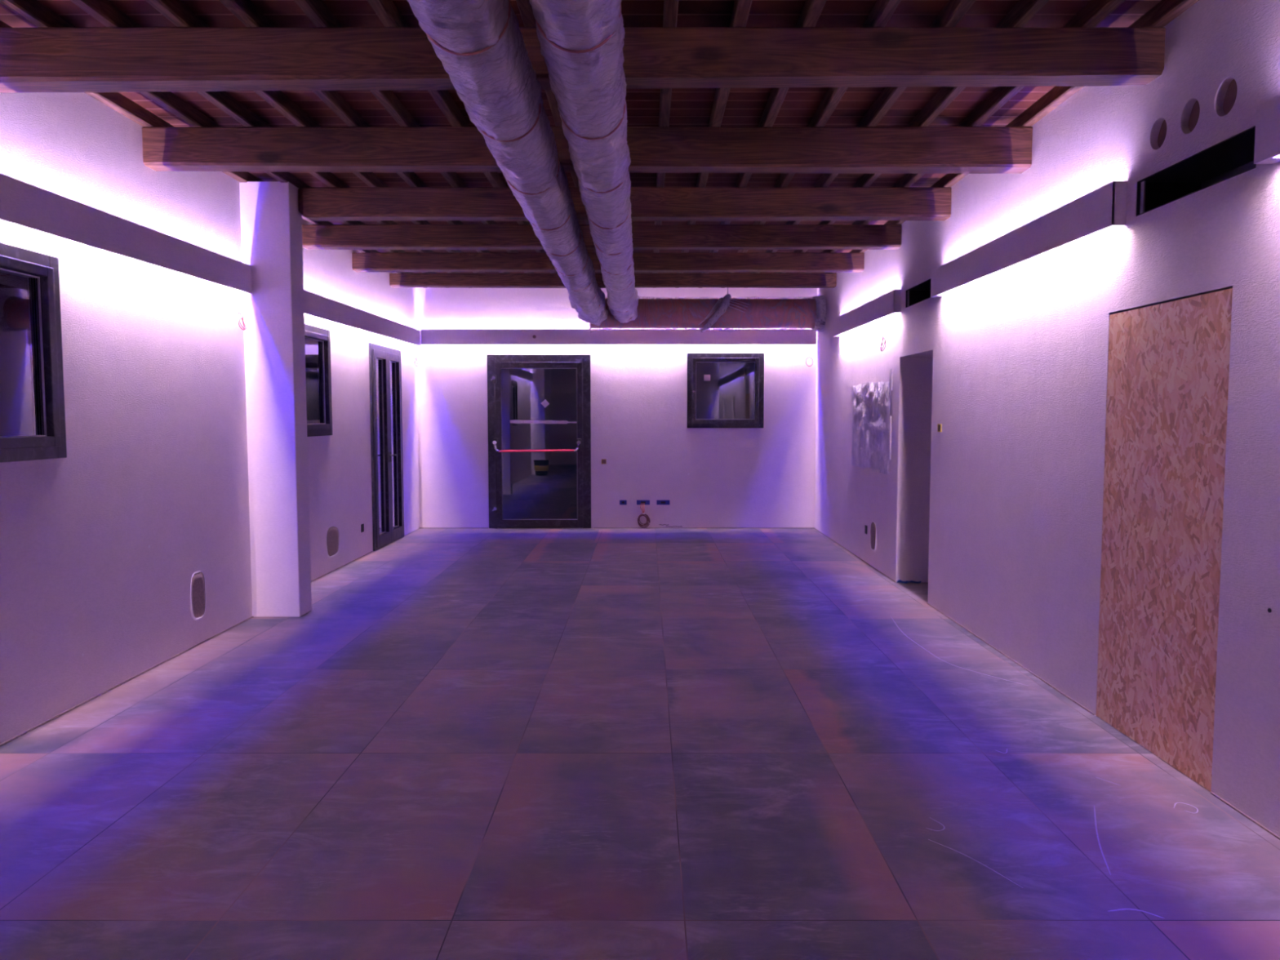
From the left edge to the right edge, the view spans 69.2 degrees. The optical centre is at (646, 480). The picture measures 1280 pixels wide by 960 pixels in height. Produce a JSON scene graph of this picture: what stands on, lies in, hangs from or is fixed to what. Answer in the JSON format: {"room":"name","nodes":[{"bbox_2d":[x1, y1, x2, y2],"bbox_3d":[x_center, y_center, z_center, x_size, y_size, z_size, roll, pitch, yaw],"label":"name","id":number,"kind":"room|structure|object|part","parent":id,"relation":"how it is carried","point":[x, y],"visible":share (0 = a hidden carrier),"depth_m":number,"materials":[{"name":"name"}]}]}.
{"room":"entertainment venue","nodes":[
{"label":"entertainment venue","id":0,"kind":"room"},
{"bbox_2d":[0,92,419,744],"bbox_3d":[-3.120,-0.427,4.271,0.350,3.265,16.580,0,4,0],"label":"wall","id":1,"kind":"structure","parent":0,"point":[102,544],"depth_m":5.37,"materials":[{"name":"paint"}]},
{"bbox_2d":[0,242,66,462],"bbox_3d":[-2.958,-0.574,4.140,0.094,0.995,1.020,0,4,0],"label":"window","id":2,"kind":"structure","parent":1,"relation":"in","point":[33,412],"depth_m":4.44,"materials":[{"name":"metal"}]},
{"bbox_3d":[-2.960,-0.574,4.140,0.006,0.795,0.820,0,4,0],"label":"glass pane","id":3,"kind":"part","parent":2,"relation":"part of","materials":[{"name":"glass"}]},
{"bbox_2d":[0,173,252,293],"bbox_3d":[-2.911,-1.247,3.885,0.066,0.233,5.774,0,4,0],"label":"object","id":4,"kind":"object","parent":1,"relation":"attached to","point":[22,203],"visible":1,"depth_m":4.98,"materials":[{"name":"paint"}]},
{"bbox_2d":[190,570,205,620],"bbox_3d":[-2.943,0.760,6.094,0.016,0.316,0.207,0,4,0],"label":"mortar patch","id":5,"kind":"object","parent":1,"relation":"attached to","point":[197,588],"visible":1,"depth_m":6.09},
{"bbox_2d":[237,312,246,330],"bbox_3d":[-2.918,-1.146,6.698,0.054,0.129,0.069,-2,4,-25],"label":"cable loop","id":6,"kind":"object","parent":1,"relation":"attached to","point":[242,318],"visible":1,"depth_m":6.69,"materials":[{"name":"white plastic"}]},
{"bbox_2d":[304,323,332,436],"bbox_3d":[-3.053,-0.894,8.386,0.094,1.000,1.015,0,4,0],"label":"window","id":7,"kind":"structure","parent":1,"relation":"in","point":[317,340],"depth_m":8.62,"materials":[{"name":"metal"}]},
{"bbox_3d":[-3.055,-0.894,8.386,0.006,0.800,0.815,0,4,0],"label":"glass pane","id":8,"kind":"part","parent":7,"relation":"part of","materials":[{"name":"glass"}]},
{"bbox_2d":[325,525,338,557],"bbox_3d":[-3.038,0.594,8.987,0.016,0.303,0.372,0,4,0],"label":"mortar patch","id":9,"kind":"object","parent":1,"relation":"attached to","point":[332,533],"visible":1,"depth_m":8.98,"materials":[{"name":"grey concrete"}]},
{"bbox_2d":[303,289,420,346],"bbox_3d":[-3.006,-1.668,9.615,0.066,0.235,5.212,0,4,0],"label":"cove","id":10,"kind":"object","parent":1,"relation":"attached to","point":[314,304],"visible":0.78,"depth_m":9.51,"materials":[{"name":"paint"}]},
{"bbox_2d":[360,523,364,532],"bbox_3d":[-3.037,0.513,9.927,0.007,0.085,0.075,0,4,0],"label":"wall box","id":11,"kind":"object","parent":1,"relation":"attached to","point":[362,525],"visible":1,"depth_m":9.92,"materials":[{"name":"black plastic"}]},
{"bbox_2d":[368,342,404,551],"bbox_3d":[-3.026,-0.400,10.866,0.149,2.298,1.265,0,4,0],"label":"door","id":12,"kind":"structure","parent":1,"relation":"in","point":[384,362],"depth_m":10.79,"materials":[{"name":"metal"}]},
{"bbox_3d":[-3.055,-0.380,10.582,0.006,2.022,0.420,0,4,0],"label":"glass pane","id":13,"kind":"part","parent":12,"relation":"part of","materials":[{"name":"glass"}]},
{"bbox_3d":[-2.978,-0.263,10.792,0.055,0.120,0.114,0,4,0],"label":"handle","id":14,"kind":"part","parent":12,"relation":"part of","materials":[{"name":"black plastic"}]},
{"bbox_3d":[-3.055,-0.419,11.150,0.006,2.022,0.420,0,4,0],"label":"glass pane","id":15,"kind":"part","parent":12,"relation":"part of","materials":[{"name":"glass"}]},
{"bbox_2d":[0,26,1165,93],"bbox_3d":[-0.346,-1.857,4.115,5.197,0.229,0.173,0,4,0],"label":"ceiling beam","id":16,"kind":"structure","parent":1,"relation":"attached to","point":[85,59],"depth_m":4.03,"materials":[{"name":"brown wood"}]},
{"bbox_2d":[142,126,1032,173],"bbox_3d":[-0.346,-1.952,5.500,5.197,0.230,0.173,0,4,0],"label":"ceiling beam","id":17,"kind":"structure","parent":1,"relation":"attached to","point":[828,149],"depth_m":5.42,"materials":[{"name":"brown wood"}]},
{"bbox_2d":[406,0,608,325],"bbox_3d":[-0.596,-1.713,6.393,0.386,0.357,10.394,0,4,-1],"label":"duct","id":18,"kind":"object","parent":17,"relation":"hanging from","point":[480,44],"visible":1,"depth_m":3.68,"materials":[{"name":"silver metal"}]},
{"bbox_2d":[528,0,639,323],"bbox_3d":[-0.226,-1.716,6.392,0.374,0.325,10.393,0,4,-1],"label":"duct","id":19,"kind":"object","parent":17,"relation":"hanging from","point":[581,42],"visible":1,"depth_m":3.68,"materials":[{"name":"silver metal"}]},
{"bbox_2d":[302,224,902,249],"bbox_3d":[-0.394,-2.162,8.271,5.292,0.193,0.172,0,4,0],"label":"ceiling beam","id":20,"kind":"structure","parent":1,"relation":"attached to","point":[314,237],"depth_m":8.19,"materials":[{"name":"brown wood"}]},
{"bbox_2d":[351,252,864,272],"bbox_3d":[-0.394,-2.264,9.670,5.292,0.181,0.170,0,4,0],"label":"ceiling beam","id":21,"kind":"structure","parent":1,"relation":"attached to","point":[362,262],"depth_m":9.59,"materials":[{"name":"brown wood"}]},
{"bbox_2d":[389,273,836,288],"bbox_3d":[-0.394,-2.375,11.066,5.292,0.152,0.171,0,4,0],"label":"ceiling beam","id":22,"kind":"structure","parent":1,"relation":"attached to","point":[396,280],"depth_m":10.98,"materials":[{"name":"brown wood"}]},
{"bbox_2d":[0,527,1279,839],"bbox_3d":[-0.394,1.205,4.283,5.292,0.007,16.380,0,4,0],"label":"trim","id":23,"kind":"structure","parent":1,"relation":"attached to","point":[185,651],"depth_m":5.59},
{"bbox_2d":[0,0,1161,273],"bbox_3d":[-0.350,-2.116,4.154,6.100,0.120,16.780,0,4,0],"label":"ceiling","id":24,"kind":"structure","parent":0,"point":[690,107],"depth_m":5.12,"materials":[{"name":"wood"}]},
{"bbox_2d":[0,20,426,288],"bbox_3d":[-2.917,-2.008,4.061,0.057,0.082,16.380,0,4,0],"label":"rafter","id":25,"kind":"object","parent":24,"relation":"attached to","point":[116,101],"visible":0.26,"depth_m":5.30,"materials":[{"name":"brown wood"}]},
{"bbox_2d":[0,0,448,288],"bbox_3d":[-2.624,-2.008,4.061,0.063,0.082,16.380,0,4,0],"label":"rafter","id":26,"kind":"object","parent":24,"relation":"attached to","point":[35,12],"visible":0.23,"depth_m":5.01,"materials":[{"name":"brown wood"}]},
{"bbox_2d":[69,0,461,273],"bbox_3d":[-2.321,-2.008,4.061,0.063,0.082,16.380,0,4,0],"label":"rafter","id":27,"kind":"object","parent":24,"relation":"attached to","point":[104,11],"visible":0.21,"depth_m":5.03,"materials":[{"name":"brown wood"}]},
{"bbox_2d":[145,0,485,273],"bbox_3d":[-2.018,-2.008,4.061,0.063,0.082,16.380,0,4,0],"label":"rafter","id":28,"kind":"object","parent":24,"relation":"attached to","point":[175,11],"visible":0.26,"depth_m":5.01,"materials":[{"name":"brown wood"}]},
{"bbox_2d":[218,0,510,273],"bbox_3d":[-1.715,-2.009,4.061,0.064,0.081,16.380,0,4,0],"label":"rafter","id":29,"kind":"object","parent":24,"relation":"attached to","point":[245,11],"visible":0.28,"depth_m":5.01,"materials":[{"name":"brown wood"}]},
{"bbox_2d":[293,0,534,273],"bbox_3d":[-1.412,-2.008,4.061,0.064,0.082,16.380,0,4,0],"label":"rafter","id":30,"kind":"object","parent":24,"relation":"attached to","point":[318,13],"visible":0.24,"depth_m":5.00,"materials":[{"name":"brown wood"}]},
{"bbox_2d":[367,0,557,273],"bbox_3d":[-1.108,-2.008,4.061,0.066,0.082,16.380,0,4,0],"label":"rafter","id":31,"kind":"object","parent":24,"relation":"attached to","point":[386,11],"visible":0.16,"depth_m":4.99,"materials":[{"name":"brown wood"}]},
{"bbox_2d":[515,0,595,253],"bbox_3d":[-0.502,-2.009,4.061,0.063,0.081,16.380,0,4,0],"label":"rafter","id":32,"kind":"object","parent":24,"relation":"attached to","point":[525,8],"visible":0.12,"depth_m":4.83,"materials":[{"name":"brown wood"}]},
{"bbox_2d":[652,0,679,288],"bbox_3d":[0.103,-2.008,4.061,0.064,0.082,16.380,0,4,0],"label":"rafter","id":33,"kind":"object","parent":24,"relation":"attached to","point":[670,6],"visible":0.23,"depth_m":4.92,"materials":[{"name":"brown wood"}]},
{"bbox_2d":[590,287,826,333],"bbox_3d":[0.766,-2.224,11.787,2.973,0.715,0.496,0,4,0],"label":"duct","id":34,"kind":"object","parent":24,"relation":"hanging from","point":[724,313],"visible":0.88,"depth_m":11.65,"materials":[{"name":"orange metal"}]},
{"bbox_2d":[675,0,752,288],"bbox_3d":[0.406,-2.008,4.061,0.063,0.082,16.380,0,4,0],"label":"rafter","id":35,"kind":"object","parent":24,"relation":"attached to","point":[741,8],"visible":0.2,"depth_m":4.95,"materials":[{"name":"brown wood"}]},
{"bbox_2d":[698,0,826,288],"bbox_3d":[0.710,-2.008,4.061,0.064,0.082,16.380,0,4,0],"label":"rafter","id":36,"kind":"object","parent":24,"relation":"attached to","point":[811,11],"visible":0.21,"depth_m":4.96,"materials":[{"name":"brown wood"}]},
{"bbox_2d":[720,0,901,288],"bbox_3d":[1.012,-2.008,4.061,0.064,0.082,16.380,0,4,0],"label":"rafter","id":37,"kind":"object","parent":24,"relation":"attached to","point":[882,11],"visible":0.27,"depth_m":4.96,"materials":[{"name":"brown wood"}]},
{"bbox_2d":[744,0,976,288],"bbox_3d":[1.315,-2.008,4.061,0.062,0.082,16.380,0,4,0],"label":"rafter","id":38,"kind":"object","parent":24,"relation":"attached to","point":[953,11],"visible":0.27,"depth_m":4.96,"materials":[{"name":"brown wood"}]},
{"bbox_2d":[774,0,1048,273],"bbox_3d":[1.619,-2.009,4.061,0.064,0.081,16.380,0,4,0],"label":"rafter","id":39,"kind":"object","parent":24,"relation":"attached to","point":[1024,11],"visible":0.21,"depth_m":4.97,"materials":[{"name":"brown wood"}]},
{"bbox_2d":[799,0,1125,273],"bbox_3d":[1.922,-2.008,4.061,0.065,0.082,16.380,0,4,0],"label":"rafter","id":40,"kind":"object","parent":24,"relation":"attached to","point":[1095,11],"visible":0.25,"depth_m":4.97,"materials":[{"name":"brown wood"}]},
{"bbox_2d":[823,0,1199,273],"bbox_3d":[2.223,-2.008,4.061,0.057,0.082,16.380,0,4,0],"label":"rafter","id":41,"kind":"object","parent":24,"relation":"attached to","point":[1165,11],"visible":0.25,"depth_m":4.97,"materials":[{"name":"brown wood"}]},
{"bbox_2d":[415,287,817,528],"bbox_3d":[-0.394,-0.994,12.491,5.292,3.265,0.300,0,4,0],"label":"wall","id":42,"kind":"structure","parent":0,"point":[764,477],"depth_m":12.36,"materials":[{"name":"paint"}]},
{"bbox_2d":[486,354,591,528],"bbox_3d":[-1.425,-0.505,12.332,1.370,2.310,0.184,0,4,0],"label":"door","id":43,"kind":"structure","parent":42,"relation":"in","point":[581,362],"depth_m":12.33,"materials":[{"name":"metal"}]},
{"bbox_3d":[-2.005,-0.908,12.289,0.013,0.780,0.013,-2,4,-22],"label":"vertical rod","id":44,"kind":"part","parent":43,"relation":"part of","materials":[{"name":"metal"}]},
{"bbox_3d":[-2.005,-0.025,12.350,0.013,0.750,0.013,-2,4,-22],"label":"vertical rod","id":45,"kind":"part","parent":43,"relation":"part of","materials":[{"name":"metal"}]},
{"bbox_3d":[-1.977,-0.438,12.268,0.082,0.139,0.046,0,4,0],"label":"bar arm","id":46,"kind":"part","parent":43,"relation":"part of","materials":[{"name":"silver metal"}]},
{"bbox_2d":[601,459,606,463],"bbox_3d":[-0.568,-0.246,12.389,0.062,0.062,0.007,0,4,0],"label":"wall box","id":47,"kind":"object","parent":42,"relation":"attached to","point":[603,461],"visible":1,"depth_m":12.39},
{"bbox_2d":[420,328,816,344],"bbox_3d":[-0.398,-1.887,12.245,5.275,0.203,0.066,0,4,0],"label":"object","id":48,"kind":"object","parent":42,"relation":"attached to","point":[428,336],"visible":0.91,"depth_m":12.21,"materials":[{"name":"paint"}]},
{"bbox_2d":[619,500,626,504],"bbox_3d":[-0.311,0.301,12.427,0.095,0.062,0.007,0,4,0],"label":"wall box","id":49,"kind":"object","parent":42,"relation":"attached to","point":[621,502],"visible":1,"depth_m":12.43,"materials":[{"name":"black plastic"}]},
{"bbox_2d":[636,500,649,504],"bbox_3d":[-0.043,0.301,12.427,0.175,0.062,0.007,0,4,0],"label":"wall box","id":50,"kind":"object","parent":42,"relation":"attached to","point":[638,502],"visible":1,"depth_m":12.43,"materials":[{"name":"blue plastic"}]},
{"bbox_2d":[637,502,649,528],"bbox_3d":[-0.035,0.477,12.406,0.170,0.332,0.062,0,4,0],"label":"cable coil","id":51,"kind":"object","parent":50,"relation":"hanging from","point":[643,513],"visible":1,"depth_m":12.40,"materials":[{"name":"grey plastic"}]},
{"bbox_2d":[656,500,669,504],"bbox_3d":[0.225,0.301,12.427,0.175,0.062,0.007,0,4,0],"label":"wall box","id":52,"kind":"object","parent":42,"relation":"attached to","point":[658,502],"visible":1,"depth_m":12.43,"materials":[{"name":"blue plastic"}]},
{"bbox_2d":[687,353,764,427],"bbox_3d":[1.049,-1.185,12.313,1.018,0.990,0.149,0,4,0],"label":"window","id":53,"kind":"structure","parent":42,"relation":"in","point":[692,358],"depth_m":12.30,"materials":[{"name":"metal"}]},
{"bbox_3d":[0.625,-1.127,12.270,0.028,0.160,0.055,0,4,0],"label":"handle","id":54,"kind":"part","parent":53,"relation":"part of","materials":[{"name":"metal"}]},
{"bbox_2d":[703,374,710,381],"bbox_3d":[0.807,-1.356,12.324,0.085,0.080,0.002,0,4,0],"label":"sticker","id":55,"kind":"object","parent":53,"relation":"attached to","point":[706,377],"visible":1,"depth_m":12.32,"materials":[{"name":"white paper"}]},
{"bbox_2d":[805,354,813,366],"bbox_3d":[2.155,-1.585,12.276,0.102,0.171,0.052,0,4,0],"label":"cable loop","id":56,"kind":"object","parent":42,"relation":"attached to","point":[809,354],"visible":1,"depth_m":12.27,"materials":[{"name":"white plastic"}]},
{"bbox_2d":[0,527,1279,959],"bbox_3d":[0.300,1.251,4.386,7.200,0.101,16.780,0,4,0],"label":"floor","id":57,"kind":"structure","parent":0,"point":[499,743],"depth_m":3.70,"materials":[{"name":"tile"}]},
{"bbox_2d":[239,181,311,617],"bbox_3d":[-2.825,-0.577,6.952,0.470,3.195,0.250,0,4,0],"label":"pillar","id":58,"kind":"structure","parent":57,"relation":"on","point":[271,220],"depth_m":6.84,"materials":[{"name":"white paint"}]},
{"bbox_2d":[896,579,921,583],"bbox_3d":[2.362,0.913,8.347,0.220,0.027,0.068,0,4,0],"label":"scrap","id":59,"kind":"object","parent":57,"relation":"on","point":[899,580],"visible":1,"depth_m":8.35,"materials":[{"name":"blue plastic"}]},
{"bbox_2d":[813,0,1279,836],"bbox_3d":[2.462,-0.427,4.271,0.420,3.265,16.580,0,4,0],"label":"wall","id":60,"kind":"structure","parent":0,"point":[999,509],"depth_m":5.00,"materials":[{"name":"paint"}]},
{"bbox_2d":[297,186,951,221],"bbox_3d":[-0.170,-2.058,6.937,4.844,0.215,0.172,0,4,0],"label":"ceiling beam","id":61,"kind":"structure","parent":60,"relation":"attached to","point":[351,203],"depth_m":6.86,"materials":[{"name":"brown wood"}]},
{"bbox_2d":[832,289,901,337],"bbox_3d":[2.219,-1.681,9.537,0.067,0.217,2.680,0,4,0],"label":"cove","id":62,"kind":"object","parent":60,"relation":"attached to","point":[889,303],"visible":1,"depth_m":9.11,"materials":[{"name":"paint"}]},
{"bbox_2d":[851,368,892,474],"bbox_3d":[2.232,-0.586,9.342,0.037,0.977,1.660,0,4,0],"label":"plastic sheet","id":63,"kind":"object","parent":60,"relation":"attached to","point":[871,427],"visible":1,"depth_m":9.19,"materials":[{"name":"clear plastic"}]},
{"bbox_2d":[870,521,876,551],"bbox_3d":[2.250,0.558,9.198,0.017,0.295,0.235,0,4,0],"label":"mortar patch","id":64,"kind":"object","parent":60,"relation":"attached to","point":[873,529],"visible":1,"depth_m":9.19,"materials":[{"name":"grey concrete"}]},
{"bbox_2d":[880,330,885,351],"bbox_3d":[2.229,-1.308,8.719,0.052,0.199,0.110,0,4,0],"label":"cable loop","id":65,"kind":"object","parent":60,"relation":"attached to","point":[881,348],"visible":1,"depth_m":8.70,"materials":[{"name":"white plastic"}]},
{"bbox_2d":[906,278,930,307],"bbox_3d":[2.404,-1.544,7.670,0.297,0.151,0.791,0,4,0],"label":"air slot","id":66,"kind":"object","parent":60,"relation":"attached to","point":[920,292],"visible":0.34,"depth_m":8.06,"materials":[{"name":"black plastic"}]},
{"bbox_2d":[937,423,941,431],"bbox_3d":[2.248,-0.399,7.118,0.007,0.062,0.075,0,4,0],"label":"wall box","id":67,"kind":"object","parent":60,"relation":"attached to","point":[939,428],"visible":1,"depth_m":7.13,"materials":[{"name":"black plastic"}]},
{"bbox_2d":[930,181,1127,297],"bbox_3d":[2.219,-1.402,5.743,0.067,0.218,2.788,0,4,0],"label":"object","id":68,"kind":"object","parent":60,"relation":"attached to","point":[1105,206],"visible":1,"depth_m":5.15,"materials":[{"name":"paint"}]},
{"bbox_2d":[1157,119,1166,147],"bbox_3d":[2.301,-1.524,4.083,0.034,0.133,0.133,0,4,0],"label":"plug","id":69,"kind":"object","parent":60,"relation":"attached to","point":[1162,135],"visible":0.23,"depth_m":4.12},
{"bbox_2d":[1096,288,1232,791],"bbox_3d":[2.277,0.221,4.109,0.049,1.988,0.952,0,4,0],"label":"board","id":70,"kind":"object","parent":60,"relation":"attached to","point":[1166,402],"visible":0.98,"depth_m":4.02,"materials":[{"name":"brown wood"}]},
{"bbox_2d":[1188,100,1199,131],"bbox_3d":[2.301,-1.507,3.845,0.034,0.137,0.137,0,4,0],"label":"plug","id":71,"kind":"object","parent":60,"relation":"attached to","point":[1194,115],"visible":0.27,"depth_m":3.88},
{"bbox_2d":[1136,125,1256,216],"bbox_3d":[2.404,-1.263,3.847,0.297,0.156,0.846,0,4,0],"label":"air vent","id":72,"kind":"object","parent":60,"relation":"attached to","point":[1230,157],"visible":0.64,"depth_m":4.05,"materials":[{"name":"black plastic"}]},
{"bbox_2d":[1222,79,1237,114],"bbox_3d":[2.301,-1.489,3.608,0.034,0.141,0.141,0,4,0],"label":"plug","id":73,"kind":"object","parent":60,"relation":"attached to","point":[1229,100],"visible":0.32,"depth_m":3.64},
{"bbox_2d":[1253,94,1279,164],"bbox_3d":[2.219,-0.977,-0.213,0.067,0.235,7.110,0,4,0],"label":"cove","id":74,"kind":"object","parent":60,"relation":"attached to","point":[1267,134],"visible":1,"depth_m":3.27,"materials":[{"name":"paint"}]}
]}

